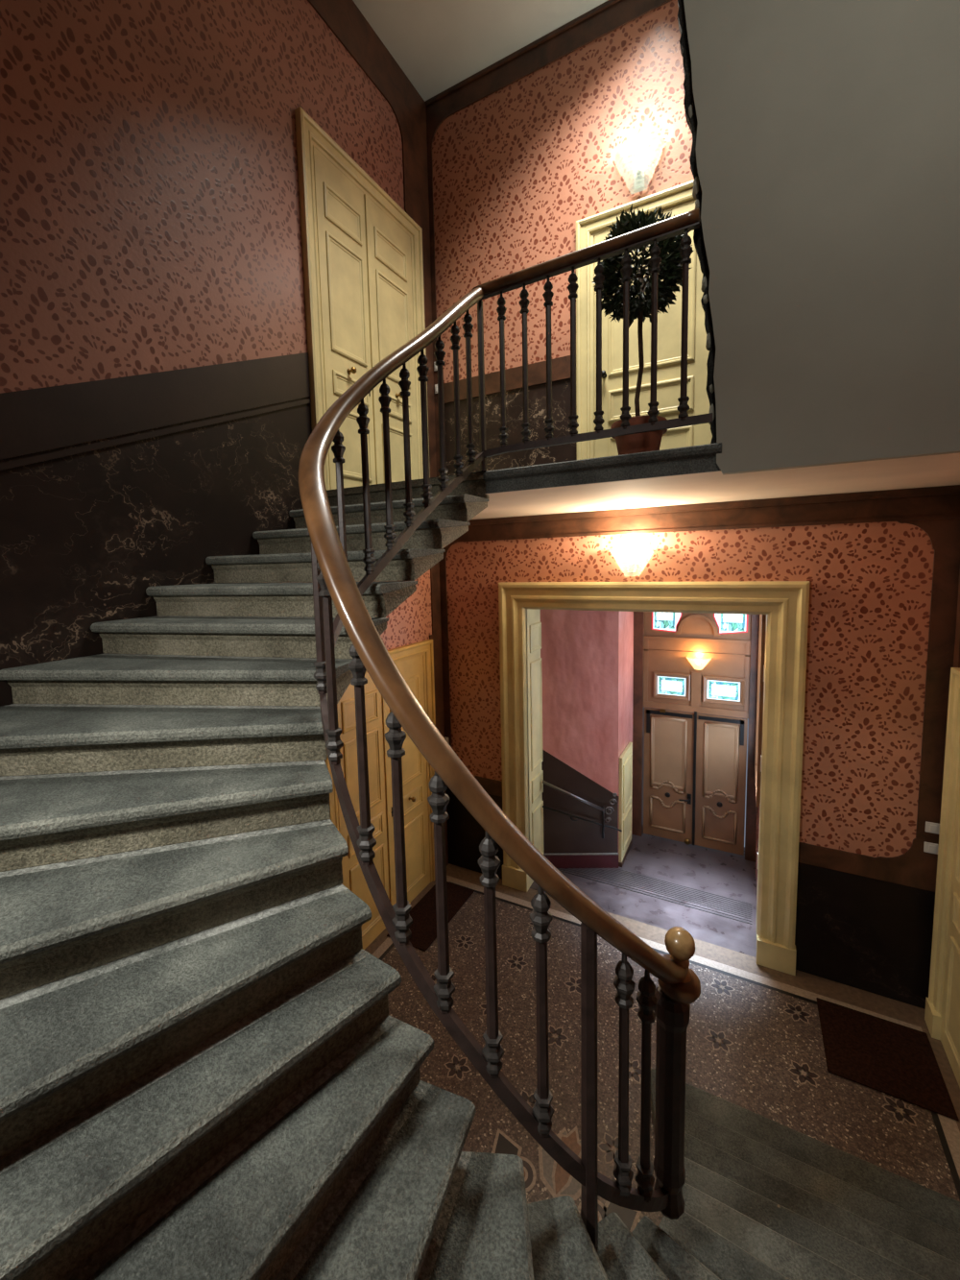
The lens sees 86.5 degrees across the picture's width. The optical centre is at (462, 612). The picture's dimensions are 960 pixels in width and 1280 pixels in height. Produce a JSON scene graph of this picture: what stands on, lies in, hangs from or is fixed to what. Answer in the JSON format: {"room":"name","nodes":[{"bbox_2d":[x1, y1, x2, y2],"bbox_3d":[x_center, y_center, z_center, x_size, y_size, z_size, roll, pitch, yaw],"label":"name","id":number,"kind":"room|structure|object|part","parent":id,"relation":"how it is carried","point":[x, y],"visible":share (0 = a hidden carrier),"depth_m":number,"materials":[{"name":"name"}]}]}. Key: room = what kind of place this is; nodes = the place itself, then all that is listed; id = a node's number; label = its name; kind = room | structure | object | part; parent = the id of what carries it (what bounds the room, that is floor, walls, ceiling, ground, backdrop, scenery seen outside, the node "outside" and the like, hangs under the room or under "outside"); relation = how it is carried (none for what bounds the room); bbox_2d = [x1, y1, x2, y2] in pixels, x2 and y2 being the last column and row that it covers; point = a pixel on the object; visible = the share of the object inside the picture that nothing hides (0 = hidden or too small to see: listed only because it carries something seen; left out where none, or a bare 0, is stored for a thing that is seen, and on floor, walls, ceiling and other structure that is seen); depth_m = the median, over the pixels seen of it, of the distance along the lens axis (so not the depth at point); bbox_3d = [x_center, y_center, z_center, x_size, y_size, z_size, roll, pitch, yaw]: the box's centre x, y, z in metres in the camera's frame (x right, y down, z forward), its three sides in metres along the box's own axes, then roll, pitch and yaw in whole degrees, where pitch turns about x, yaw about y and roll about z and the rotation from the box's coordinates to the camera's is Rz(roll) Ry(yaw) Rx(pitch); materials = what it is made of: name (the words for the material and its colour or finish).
{"room":"historic interior","nodes":[
{"label":"historic interior","id":0,"kind":"room"},
{"bbox_2d":[0,0,432,706],"bbox_3d":[-1.514,-0.809,3.085,0.001,7.760,5.150,2,6,29],"label":"wall","id":1,"kind":"structure","parent":0,"point":[150,207],"depth_m":2.74,"materials":[{"name":"red paper"}]},
{"bbox_2d":[0,352,311,470],"bbox_3d":[-1.933,-0.864,2.313,0.012,1.731,3.408,2,6,29],"label":"trim","id":2,"kind":"structure","parent":1,"relation":"attached to","point":[32,421],"depth_m":2.69,"materials":[{"name":"brown paint"}]},
{"bbox_2d":[294,106,430,490],"bbox_3d":[-0.733,-2.283,4.330,0.083,2.608,1.522,2,6,29],"label":"door","id":3,"kind":"structure","parent":1,"relation":"in","point":[362,253],"depth_m":4.13,"materials":[{"name":"beige paint"}]},
{"bbox_3d":[-0.882,-1.924,4.064,0.067,0.054,0.054,2,6,29],"label":"knob","id":4,"kind":"part","parent":3,"relation":"part of","materials":[{"name":"gold metal"}]},
{"bbox_2d":[307,0,436,477],"bbox_3d":[-1.560,-2.748,2.886,0.013,3.856,5.132,2,6,29],"label":"trim","id":5,"kind":"structure","parent":1,"relation":"attached to","point":[344,18],"depth_m":4.67,"materials":[{"name":"brown paint"}]},
{"bbox_2d":[324,639,435,949],"bbox_3d":[-0.661,1.627,4.659,0.083,2.558,1.580,2,6,29],"label":"door","id":6,"kind":"structure","parent":1,"relation":"in","point":[415,662],"depth_m":4.65,"materials":[{"name":"beige paint"}]},
{"bbox_3d":[-0.489,1.816,4.964,0.067,0.054,0.054,2,6,29],"label":"knob","id":7,"kind":"part","parent":6,"relation":"part of","materials":[{"name":"gold metal"}]},
{"bbox_2d":[429,561,448,865],"bbox_3d":[-0.611,1.014,4.789,0.013,3.752,1.634,2,6,29],"label":"trim","id":8,"kind":"structure","parent":1,"relation":"attached to","point":[436,636],"depth_m":5.37,"materials":[{"name":"brown paint"}]},
{"bbox_2d":[352,0,608,101],"bbox_3d":[0.173,-4.679,1.711,4.090,0.120,5.150,2,6,29],"label":"ceiling","id":9,"kind":"structure","parent":0,"point":[438,44],"depth_m":4.26,"materials":[{"name":"grey paint"}]},
{"bbox_2d":[326,442,722,507],"bbox_3d":[1.112,-0.865,3.597,4.082,0.160,1.694,2,6,29],"label":"floor","id":10,"kind":"structure","parent":0,"point":[695,459],"depth_m":2.93,"materials":[{"name":"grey stone"}]},
{"bbox_2d":[591,203,693,455],"bbox_3d":[1.061,-1.639,3.067,0.586,1.486,0.587,2,6,29],"label":"tree","id":11,"kind":"object","parent":10,"relation":"on","point":[671,270],"visible":0.64,"depth_m":2.99,"materials":[{"name":"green plant"}]},
{"bbox_3d":[1.084,-1.032,3.146,0.328,0.262,0.328,2,6,29],"label":"pot","id":12,"kind":"part","parent":11,"relation":"part of","materials":[{"name":"ceramic"}]},
{"bbox_2d":[540,609,619,853],"bbox_3d":[1.222,1.134,5.425,0.845,3.300,0.050,-1,6,2],"label":"wall","id":13,"kind":"structure","parent":0,"point":[579,651],"depth_m":5.41,"materials":[{"name":"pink paint"}]},
{"bbox_2d":[543,852,618,868],"bbox_3d":[1.261,2.698,5.541,0.845,0.162,0.021,-1,6,2],"label":"baseboard","id":14,"kind":"structure","parent":13,"relation":"attached to","point":[576,859],"depth_m":5.53,"materials":[{"name":"red paint"}]},
{"bbox_2d":[541,779,622,838],"bbox_3d":[1.268,2.099,5.439,0.847,0.654,0.033,-1,6,2],"label":"handrail","id":15,"kind":"object","parent":13,"relation":"attached to","point":[615,794],"visible":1,"depth_m":5.43,"materials":[{"name":"black metal"}]},
{"bbox_3d":[1.502,2.250,5.452,0.023,0.340,0.023,2,6,29],"label":"post","id":16,"kind":"part","parent":15,"relation":"part of","materials":[{"name":"black metal"}]},
{"bbox_2d":[618,611,633,831],"bbox_3d":[1.839,1.083,5.780,0.050,3.300,0.881,2,6,30],"label":"wall","id":17,"kind":"structure","parent":0,"point":[626,618],"depth_m":5.64,"materials":[{"name":"pink paint"}]},
{"bbox_2d":[364,832,959,1231],"bbox_3d":[0.787,3.077,3.213,4.290,0.124,7.050,2,6,29],"label":"floor","id":18,"kind":"structure","parent":0,"point":[755,1043],"depth_m":3.66,"materials":[{"name":"brown stone"}]},
{"bbox_2d":[386,881,474,951],"bbox_3d":[-0.283,2.875,4.898,0.415,0.010,0.920,2,6,29],"label":"doormat","id":19,"kind":"object","parent":18,"relation":"on","point":[423,928],"visible":0.76,"depth_m":4.88,"materials":[{"name":"brown carpet"}]},
{"bbox_2d":[0,493,959,1279],"bbox_3d":[-0.049,1.317,1.633,4.122,3.735,3.696,2,6,29],"label":"stone staircase","id":20,"kind":"structure","parent":18,"relation":"on","point":[206,1072],"depth_m":1.47,"materials":[{"name":"grey stone"}]},
{"bbox_2d":[298,208,712,1250],"bbox_3d":[0.269,0.058,2.185,1.454,3.908,1.861,2,6,29],"label":"stair railing","id":21,"kind":"object","parent":20,"relation":"on","point":[679,986],"visible":1,"depth_m":1.59,"materials":[{"name":"brown wood"}]},
{"bbox_3d":[0.242,-0.324,2.157,1.364,3.018,1.809,2,6,29],"label":"rail plate","id":22,"kind":"part","parent":21,"relation":"part of","materials":[{"name":"brown wood"}]},
{"bbox_3d":[0.702,1.653,1.726,0.108,0.800,0.108,2,6,29],"label":"newel post","id":23,"kind":"part","parent":21,"relation":"part of","materials":[{"name":"brown metal"}]},
{"bbox_2d":[618,742,632,867],"bbox_3d":[1.836,2.134,5.726,0.046,1.220,0.560,2,6,30],"label":"gate","id":24,"kind":"object","parent":18,"relation":"on","point":[625,840],"visible":1,"depth_m":5.63,"materials":[{"name":"beige paint"}]},
{"bbox_2d":[816,997,959,1121],"bbox_3d":[2.784,2.941,3.414,0.630,0.010,0.635,2,6,29],"label":"doormat","id":25,"kind":"object","parent":18,"relation":"on","point":[896,1060],"visible":1,"depth_m":3.37,"materials":[{"name":"brown carpet"}]},
{"bbox_2d":[432,0,935,1009],"bbox_3d":[1.523,-1.009,4.330,4.090,7.760,0.001,2,6,29],"label":"wall","id":26,"kind":"structure","parent":0,"point":[516,169],"depth_m":4.13,"materials":[{"name":"red paper"}]},
{"bbox_2d":[434,384,437,393],"bbox_3d":[-0.262,-2.260,5.162,0.045,0.090,0.015,2,6,29],"label":"light switch","id":27,"kind":"object","parent":26,"relation":"attached to","point":[436,385],"visible":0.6,"depth_m":5.16,"materials":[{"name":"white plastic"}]},
{"bbox_2d":[424,0,672,477],"bbox_3d":[1.465,-2.946,4.126,4.086,3.858,0.033,2,6,29],"label":"trim","id":28,"kind":"structure","parent":26,"relation":"attached to","point":[610,15],"depth_m":4.58,"materials":[{"name":"brown paint"}]},
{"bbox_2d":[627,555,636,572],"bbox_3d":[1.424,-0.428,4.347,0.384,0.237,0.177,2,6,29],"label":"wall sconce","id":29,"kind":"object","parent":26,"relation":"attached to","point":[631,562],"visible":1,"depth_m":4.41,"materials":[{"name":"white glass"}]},
{"bbox_3d":[1.439,-0.459,4.372,0.052,0.052,0.064,2,6,29],"label":"bulb","id":30,"kind":"part","parent":29,"relation":"part of","materials":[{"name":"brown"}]},
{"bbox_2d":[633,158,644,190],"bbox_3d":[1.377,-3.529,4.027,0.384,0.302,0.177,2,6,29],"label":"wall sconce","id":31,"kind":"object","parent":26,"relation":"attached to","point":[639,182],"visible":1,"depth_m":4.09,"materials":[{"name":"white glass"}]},
{"bbox_3d":[1.391,-3.567,4.051,0.052,0.052,0.064,2,6,29],"label":"bulb","id":32,"kind":"part","parent":31,"relation":"part of","materials":[{"name":"white glass"}]},
{"bbox_2d":[576,180,712,459],"bbox_3d":[1.554,-2.162,4.136,1.285,2.288,0.083,2,6,29],"label":"door","id":33,"kind":"structure","parent":26,"relation":"in","point":[678,200],"depth_m":4.20,"materials":[{"name":"beige paint"}]},
{"bbox_3d":[1.198,-2.024,4.342,0.054,0.054,0.067,2,6,29],"label":"knob","id":34,"kind":"part","parent":33,"relation":"part of","materials":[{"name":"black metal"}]},
{"bbox_2d":[498,580,809,976],"bbox_3d":[1.613,1.275,4.749,2.555,3.130,0.528,2,6,29],"label":"door frame","id":35,"kind":"structure","parent":26,"relation":"in","point":[784,604],"depth_m":4.15,"materials":[{"name":"beige paint"}]},
{"bbox_3d":[0.773,1.378,5.303,0.014,2.540,0.300,2,6,29],"label":"jamb moulding","id":36,"kind":"part","parent":35,"relation":"part of","materials":[{"name":"beige paint"}]},
{"bbox_2d":[439,484,959,892],"bbox_3d":[1.552,0.528,4.460,4.086,2.836,0.043,2,6,29],"label":"trim","id":37,"kind":"structure","parent":26,"relation":"attached to","point":[935,510],"depth_m":3.69,"materials":[{"name":"brown paint"}]},
{"bbox_2d":[923,841,939,854],"bbox_3d":[3.315,1.667,3.604,0.085,0.075,0.015,2,6,29],"label":"light switch","id":38,"kind":"object","parent":26,"relation":"attached to","point":[932,848],"visible":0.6,"depth_m":3.60,"materials":[{"name":"white plastic"}]},
{"bbox_2d":[924,821,940,834],"bbox_3d":[3.311,1.518,3.590,0.085,0.075,0.015,2,6,29],"label":"light switch","id":39,"kind":"object","parent":26,"relation":"attached to","point":[934,828],"visible":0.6,"depth_m":3.59,"materials":[{"name":"white plastic"}]},
{"bbox_2d":[469,452,959,520],"bbox_3d":[1.119,-0.807,3.612,4.082,0.003,1.672,2,6,29],"label":"ceiling","id":40,"kind":"structure","parent":0,"point":[940,470],"depth_m":3.17,"materials":[{"name":"beige paint"}]},
{"bbox_2d":[755,806,759,896],"bbox_3d":[2.963,1.130,5.008,0.065,3.300,1.240,2,6,29],"label":"wall","id":41,"kind":"structure","parent":0,"point":[758,809],"depth_m":5.08,"materials":[{"name":"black paint"}]},
{"bbox_2d":[631,611,759,862],"bbox_3d":[2.596,1.066,5.761,1.320,3.300,0.136,2,6,29],"label":"door","id":42,"kind":"structure","parent":41,"relation":"in","point":[690,721],"depth_m":5.77,"materials":[{"name":"brown paint"}]},
{"bbox_3d":[2.555,2.152,5.868,0.121,0.120,0.072,2,6,29],"label":"handle","id":43,"kind":"part","parent":42,"relation":"part of","materials":[{"name":"black metal"}]},
{"bbox_3d":[2.592,0.276,5.693,1.090,1.715,0.064,2,6,29],"label":"transom panel","id":44,"kind":"part","parent":42,"relation":"part of","materials":[{"name":"brown wood"}]},
{"bbox_2d":[754,614,766,807],"bbox_3d":[2.851,0.742,4.889,0.030,1.920,0.960,2,6,29],"label":"window","id":45,"kind":"structure","parent":41,"relation":"in","point":[762,617],"depth_m":4.53,"materials":[{"name":"glass"}]},
{"bbox_2d":[683,0,959,475],"bbox_3d":[1.718,-2.681,2.128,1.686,4.015,0.054,2,6,29],"label":"wall","id":46,"kind":"structure","parent":0,"point":[828,149],"depth_m":2.26,"materials":[{"name":"grey paint"}]},
{"bbox_2d":[677,0,716,443],"bbox_3d":[1.727,-2.713,2.191,1.722,3.956,0.090,2,6,29],"label":"trim","id":47,"kind":"structure","parent":46,"relation":"attached to","point":[688,101],"depth_m":2.54,"materials":[{"name":"grey paint"}]},
{"label":"wall","id":48,"kind":"structure","parent":0,"visible":0},
{"bbox_2d":[924,667,959,1087],"bbox_3d":[2.912,1.713,2.843,0.083,2.558,1.547,2,6,29],"label":"door","id":49,"kind":"structure","parent":48,"relation":"in","point":[942,1014],"depth_m":3.38,"materials":[{"name":"beige paint"}]},
{"bbox_2d":[953,571,959,667],"bbox_3d":[2.951,1.115,2.812,0.013,3.752,1.634,2,6,29],"label":"trim","id":50,"kind":"structure","parent":48,"relation":"attached to","point":[956,657],"depth_m":3.40,"materials":[{"name":"brown paint"}]}
]}

